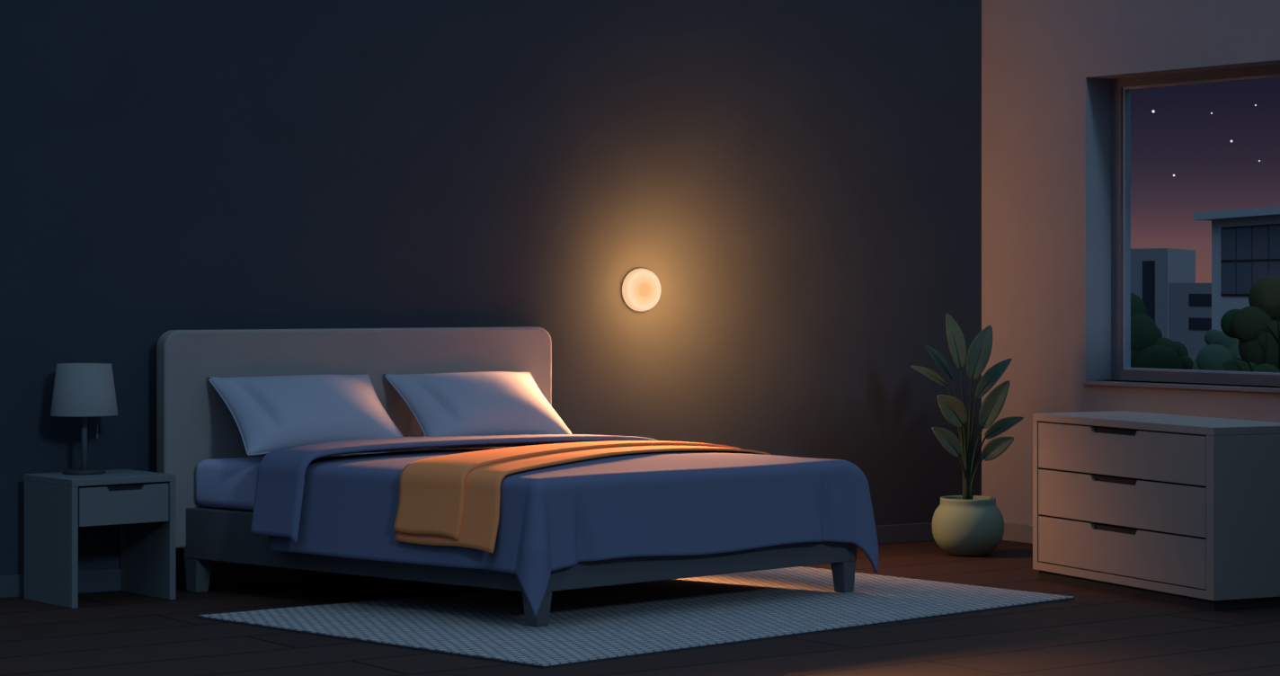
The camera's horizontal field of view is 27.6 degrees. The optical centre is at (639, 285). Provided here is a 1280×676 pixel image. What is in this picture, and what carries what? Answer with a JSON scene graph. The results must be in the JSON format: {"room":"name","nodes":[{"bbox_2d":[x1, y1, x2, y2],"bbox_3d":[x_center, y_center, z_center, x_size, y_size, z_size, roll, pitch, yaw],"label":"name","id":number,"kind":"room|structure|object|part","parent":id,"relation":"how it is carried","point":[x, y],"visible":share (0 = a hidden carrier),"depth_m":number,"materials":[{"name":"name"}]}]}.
{"room":"bedroom","nodes":[
{"label":"bedroom","id":0,"kind":"room"},
{"bbox_2d":[0,0,981,575],"bbox_3d":[-1.791,-0.270,11.794,8.711,3.200,0.223,0,0,-30],"label":"wall","id":1,"kind":"structure","parent":0,"point":[799,182],"depth_m":12.41,"materials":[{"name":"blue paint"}]},
{"bbox_2d":[0,522,934,597],"bbox_3d":[-1.832,1.282,11.632,8.437,0.095,0.016,0,0,-30],"label":"baseboard","id":2,"kind":"structure","parent":1,"relation":"attached to","point":[93,581],"depth_m":11.64,"materials":[{"name":"blue paint"}]},
{"bbox_2d":[622,268,661,311],"bbox_3d":[0.011,0.020,12.698,0.210,0.210,0.042,0,0,-30],"label":"wall light","id":3,"kind":"object","parent":1,"relation":"attached to","point":[641,288],"visible":1,"depth_m":12.67,"materials":[{"name":"glass"}]},
{"bbox_2d":[0,540,1279,675],"bbox_3d":[-0.042,1.405,9.342,8.600,0.150,7.400,0,0,-36],"label":"floor","id":4,"kind":"structure","parent":0,"point":[118,633],"depth_m":9.68,"materials":[{"name":"brown wood"}]},
{"bbox_2d":[24,469,175,608],"bbox_3d":[-2.293,1.065,11.066,0.485,0.530,0.435,0,0,-40],"label":"nightstand","id":5,"kind":"object","parent":4,"relation":"on","point":[143,502],"visible":1,"depth_m":10.96,"materials":[{"name":"grey wood"}]},
{"bbox_3d":[-2.469,1.079,10.920,0.028,0.502,0.434,0,0,-40],"label":"panel","id":6,"kind":"part","parent":5,"relation":"part of","materials":[{"name":"grey wood"}]},
{"bbox_2d":[50,363,117,474],"bbox_3d":[-2.368,0.566,11.107,0.284,0.468,0.284,0,0,-36],"label":"table lamp","id":7,"kind":"object","parent":5,"relation":"on","point":[84,390],"visible":1,"depth_m":11.01,"materials":[{"name":"fabric"}]},
{"bbox_3d":[-2.368,0.602,11.107,0.025,0.364,0.025,0,0,-36],"label":"stem","id":8,"kind":"part","parent":7,"relation":"part of","materials":[{"name":"grey metal"}]},
{"bbox_3d":[-2.368,0.441,11.107,0.284,0.218,0.284,0,0,-36],"label":"lamp shade","id":9,"kind":"part","parent":7,"relation":"part of","materials":[{"name":"fabric"}]},
{"bbox_3d":[-2.162,0.915,10.907,0.415,0.159,0.020,0,0,-40],"label":"drawer","id":10,"kind":"part","parent":5,"relation":"part of","materials":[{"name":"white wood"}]},
{"bbox_3d":[-2.162,0.848,10.917,0.164,0.024,0.006,0,0,-40],"label":"finger pull","id":11,"kind":"part","parent":5,"relation":"part of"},
{"bbox_3d":[-2.118,1.079,11.212,0.028,0.502,0.434,0,0,-40],"label":"panel","id":12,"kind":"part","parent":5,"relation":"part of","materials":[{"name":"grey wood"}]},
{"bbox_2d":[156,326,856,626],"bbox_3d":[-0.593,0.761,11.286,2.454,1.137,1.848,0,0,39],"label":"bed","id":13,"kind":"object","parent":4,"relation":"on","point":[194,424],"visible":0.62,"depth_m":11.34,"materials":[{"name":"fabric"}]},
{"bbox_3d":[-1.916,1.230,11.333,0.106,0.200,0.094,0,0,-36],"label":"leg","id":14,"kind":"part","parent":13,"relation":"part of","materials":[{"name":"grey paint"}]},
{"bbox_2d":[195,452,385,510],"bbox_3d":[-0.526,0.858,11.278,2.262,0.211,1.703,0,0,39],"label":"mattress","id":15,"kind":"object","parent":13,"relation":"on","point":[220,483],"visible":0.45,"depth_m":11.21,"materials":[{"name":"blue"}]},
{"bbox_2d":[206,373,413,455],"bbox_3d":[-1.437,0.558,11.345,0.766,0.332,0.485,0,0,-30],"label":"pillow","id":16,"kind":"object","parent":15,"relation":"on","point":[272,413],"visible":0.92,"depth_m":11.23,"materials":[{"name":"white fabric"}]},
{"bbox_2d":[382,371,578,449],"bbox_3d":[-0.717,0.560,11.800,0.756,0.332,0.485,0,0,-31],"label":"pillow","id":17,"kind":"object","parent":15,"relation":"on","point":[487,403],"visible":0.8,"depth_m":11.70,"materials":[{"name":"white fabric"}]},
{"bbox_2d":[250,434,878,617],"bbox_3d":[-0.238,0.957,10.965,2.360,0.604,1.551,0,0,-36],"label":"duvet","id":18,"kind":"object","parent":15,"relation":"on","point":[686,502],"visible":0.86,"depth_m":10.62,"materials":[{"name":"blue fabric"}]},
{"bbox_2d":[392,440,770,552],"bbox_3d":[-0.175,0.846,10.945,0.544,0.371,1.909,0,0,40],"label":"throw blanket","id":19,"kind":"object","parent":18,"relation":"on","point":[454,500],"visible":0.94,"depth_m":10.30,"materials":[{"name":"orange fabric"}]},
{"bbox_3d":[-1.178,1.075,10.712,2.050,0.220,0.045,0,0,39],"label":"rail","id":20,"kind":"part","parent":13,"relation":"part of","materials":[{"name":"grey paint"}]},
{"bbox_3d":[-1.262,0.666,11.828,1.931,0.947,0.105,0,0,-32],"label":"headboard","id":21,"kind":"part","parent":13,"relation":"part of","materials":[{"name":"fabric"}]},
{"bbox_3d":[-0.400,1.223,10.107,0.104,0.186,0.083,0,0,39],"label":"leg","id":22,"kind":"part","parent":13,"relation":"part of","materials":[{"name":"grey paint"}]},
{"bbox_3d":[0.255,1.074,10.656,1.778,0.221,0.045,0,0,-41],"label":"foot rail","id":23,"kind":"part","parent":13,"relation":"part of","materials":[{"name":"grey paint"}]},
{"bbox_3d":[0.873,1.223,11.223,0.099,0.186,0.076,0,0,-41],"label":"leg","id":24,"kind":"part","parent":13,"relation":"part of","materials":[{"name":"grey paint"}]},
{"bbox_3d":[0.228,1.075,11.724,1.730,0.220,0.045,0,0,37],"label":"rail","id":25,"kind":"part","parent":13,"relation":"part of","materials":[{"name":"grey paint"}]},
{"bbox_2d":[197,566,1074,668],"bbox_3d":[0.041,1.323,10.742,3.095,0.013,1.980,0,0,-43],"label":"rug","id":26,"kind":"object","parent":4,"relation":"on","point":[620,621],"visible":0.82,"depth_m":10.48,"materials":[{"name":"grey fabric"}]},
{"bbox_2d":[910,313,1023,556],"bbox_3d":[1.624,0.733,12.901,0.542,1.195,0.356,0,0,0],"label":"potted plant","id":27,"kind":"object","parent":4,"relation":"on","point":[967,524],"visible":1,"depth_m":12.84,"materials":[{"name":"green plant"}]},
{"bbox_3d":[1.623,1.188,12.901,0.356,0.283,0.356,0,0,0],"label":"pot","id":28,"kind":"part","parent":27,"relation":"part of","materials":[{"name":"green ceramic"}]},
{"bbox_2d":[1032,410,1279,611],"bbox_3d":[2.288,0.954,11.342,0.500,0.752,1.316,0,0,-25],"label":"dresser","id":29,"kind":"object","parent":4,"relation":"on","point":[1179,510],"visible":1,"depth_m":11.00,"materials":[{"name":"grey wood"}]},
{"bbox_3d":[2.017,0.931,11.922,0.500,0.639,0.034,0,0,-25],"label":"panel","id":30,"kind":"part","parent":29,"relation":"part of","materials":[{"name":"grey paint"}]},
{"bbox_3d":[2.066,0.632,11.283,0.006,0.027,0.323,0,0,-25],"label":"finger pull","id":31,"kind":"part","parent":29,"relation":"part of","materials":[{"name":"grey"}]},
{"bbox_3d":[2.066,0.845,11.283,0.006,0.027,0.323,0,0,-25],"label":"finger pull","id":32,"kind":"part","parent":29,"relation":"part of","materials":[{"name":"grey"}]},
{"bbox_3d":[2.066,1.056,11.283,0.006,0.027,0.323,0,0,-25],"label":"finger pull","id":33,"kind":"part","parent":29,"relation":"part of","materials":[{"name":"grey"}]},
{"bbox_3d":[2.072,0.720,11.249,0.023,0.203,1.220,0,0,-25],"label":"drawer","id":34,"kind":"part","parent":29,"relation":"part of","materials":[{"name":"grey paint"}]},
{"bbox_3d":[2.072,0.931,11.249,0.023,0.203,1.220,0,0,-25],"label":"drawer","id":35,"kind":"part","parent":29,"relation":"part of","materials":[{"name":"grey paint"}]},
{"bbox_3d":[2.072,1.143,11.249,0.023,0.203,1.220,0,0,-25],"label":"drawer","id":36,"kind":"part","parent":29,"relation":"part of","materials":[{"name":"grey paint"}]},
{"bbox_3d":[2.089,0.931,11.257,0.006,0.639,1.232,0,0,-25],"label":"panel","id":37,"kind":"part","parent":29,"relation":"part of","materials":[{"name":"grey wood"}]},
{"bbox_3d":[2.289,1.268,11.342,0.500,0.034,1.316,0,0,-25],"label":"panel","id":38,"kind":"part","parent":29,"relation":"part of","materials":[{"name":"grey paint"}]},
{"bbox_3d":[2.557,0.931,10.769,0.500,0.639,0.050,0,0,-25],"label":"panel","id":39,"kind":"part","parent":29,"relation":"part of","materials":[{"name":"grey paint"}]},
{"bbox_2d":[981,0,1279,524],"bbox_3d":[3.191,-0.270,12.081,0.250,3.200,4.430,0,0,-36],"label":"wall","id":40,"kind":"structure","parent":0,"point":[1049,66],"depth_m":13.29,"materials":[{"name":"beige paint"}]},
{"bbox_2d":[1001,522,1032,543],"bbox_3d":[3.097,1.282,11.983,0.016,0.095,4.382,0,0,-36],"label":"baseboard","id":41,"kind":"structure","parent":40,"relation":"attached to","point":[1017,532],"depth_m":13.53,"materials":[{"name":"grey paint"}]},
{"bbox_2d":[1082,63,1279,392],"bbox_3d":[3.016,-0.277,12.291,0.265,1.552,2.316,0,0,-36],"label":"window","id":42,"kind":"structure","parent":40,"relation":"in","point":[1122,371],"depth_m":13.21,"materials":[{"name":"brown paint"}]},
{"bbox_3d":[2.992,0.488,12.274,0.205,0.022,2.316,0,0,-36],"label":"sill","id":43,"kind":"part","parent":42,"relation":"part of","materials":[{"name":"grey paint"}]},
{"label":"outside","id":44,"kind":"structure","parent":0,"visible":0},
{"bbox_3d":[31.374,13.480,195.947,258.000,0.300,380.000,0,0,-36],"label":"ground","id":45,"kind":"structure","parent":44,"visible":0},
{"bbox_2d":[1130,293,1193,369],"bbox_3d":[12.393,6.741,64.061,2.369,13.183,1.180,0,0,0],"label":"tree","id":46,"kind":"object","parent":45,"relation":"on","point":[1149,349],"visible":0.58,"depth_m":63.67,"materials":[{"name":"green plant"}]},
{"bbox_2d":[1130,248,1195,338],"bbox_3d":[30.188,5.580,157.923,8.730,15.500,13.270,0,0,-34],"label":"building","id":47,"kind":"structure","parent":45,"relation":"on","point":[1152,270],"depth_m":151.19,"materials":[{"name":"grey concrete"}]},
{"bbox_2d":[1168,283,1211,360],"bbox_3d":[32.419,6.590,132.009,9.030,13.480,6.754,0,0,-16],"label":"block","id":48,"kind":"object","parent":45,"relation":"on","point":[1189,304],"visible":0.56,"depth_m":131.74,"materials":[{"name":"grey concrete"}]},
{"bbox_2d":[1191,328,1243,370],"bbox_3d":[16.508,7.280,74.115,2.350,12.105,0.948,0,0,0],"label":"tree","id":49,"kind":"object","parent":45,"relation":"on","point":[1221,348],"visible":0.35,"depth_m":73.83,"materials":[{"name":"green plant"}]},
{"bbox_2d":[1193,205,1279,331],"bbox_3d":[25.813,5.370,86.657,10.800,15.920,12.951,0,0,-7],"label":"building","id":50,"kind":"structure","parent":45,"relation":"on","point":[1246,242],"depth_m":88.97,"materials":[{"name":"grey concrete"}]},
{"bbox_3d":[20.366,-1.430,90.153,0.040,1.080,1.412,0,0,-7],"label":"pane","id":51,"kind":"part","parent":50,"relation":"part of","materials":[{"name":"blue"}]},
{"bbox_3d":[20.366,-0.260,90.153,0.040,1.080,1.412,0,0,-7],"label":"pane","id":52,"kind":"part","parent":50,"relation":"part of","materials":[{"name":"blue"}]},
{"bbox_3d":[20.561,-1.430,88.653,0.040,1.080,1.412,0,0,-7],"label":"pane","id":53,"kind":"part","parent":50,"relation":"part of","materials":[{"name":"blue"}]},
{"bbox_3d":[20.561,-0.260,88.653,0.040,1.080,1.412,0,0,-7],"label":"pane","id":54,"kind":"part","parent":50,"relation":"part of","materials":[{"name":"blue"}]},
{"bbox_3d":[20.757,-1.430,87.153,0.040,1.080,1.412,0,0,-7],"label":"pane","id":55,"kind":"part","parent":50,"relation":"part of","materials":[{"name":"blue"}]},
{"bbox_3d":[20.757,-0.260,87.153,0.040,1.080,1.412,0,0,-7],"label":"pane","id":56,"kind":"part","parent":50,"relation":"part of","materials":[{"name":"blue"}]},
{"bbox_3d":[20.952,-1.430,85.653,0.040,1.080,1.412,0,0,-7],"label":"pane","id":57,"kind":"part","parent":50,"relation":"part of","materials":[{"name":"blue"}]},
{"bbox_3d":[20.952,-0.260,85.653,0.040,1.080,1.412,0,0,-7],"label":"pane","id":58,"kind":"part","parent":50,"relation":"part of","materials":[{"name":"blue"}]},
{"bbox_2d":[1209,346,1279,373],"bbox_3d":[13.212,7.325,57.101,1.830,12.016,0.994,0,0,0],"label":"bush","id":59,"kind":"object","parent":45,"relation":"on","point":[1232,364],"visible":0.19,"depth_m":56.91,"materials":[{"name":"green plant"}]},
{"bbox_3d":[13.212,3.152,57.004,1.830,3.108,0.800,0,0,0],"label":"crown","id":60,"kind":"part","parent":59,"relation":"part of","materials":[{"name":"green plant"}]},
{"bbox_2d":[1220,276,1279,370],"bbox_3d":[14.613,6.559,59.976,2.450,13.547,1.548,0,0,0],"label":"tree","id":61,"kind":"object","parent":45,"relation":"on","point":[1257,326],"visible":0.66,"depth_m":59.76,"materials":[{"name":"green plant"}]}
]}

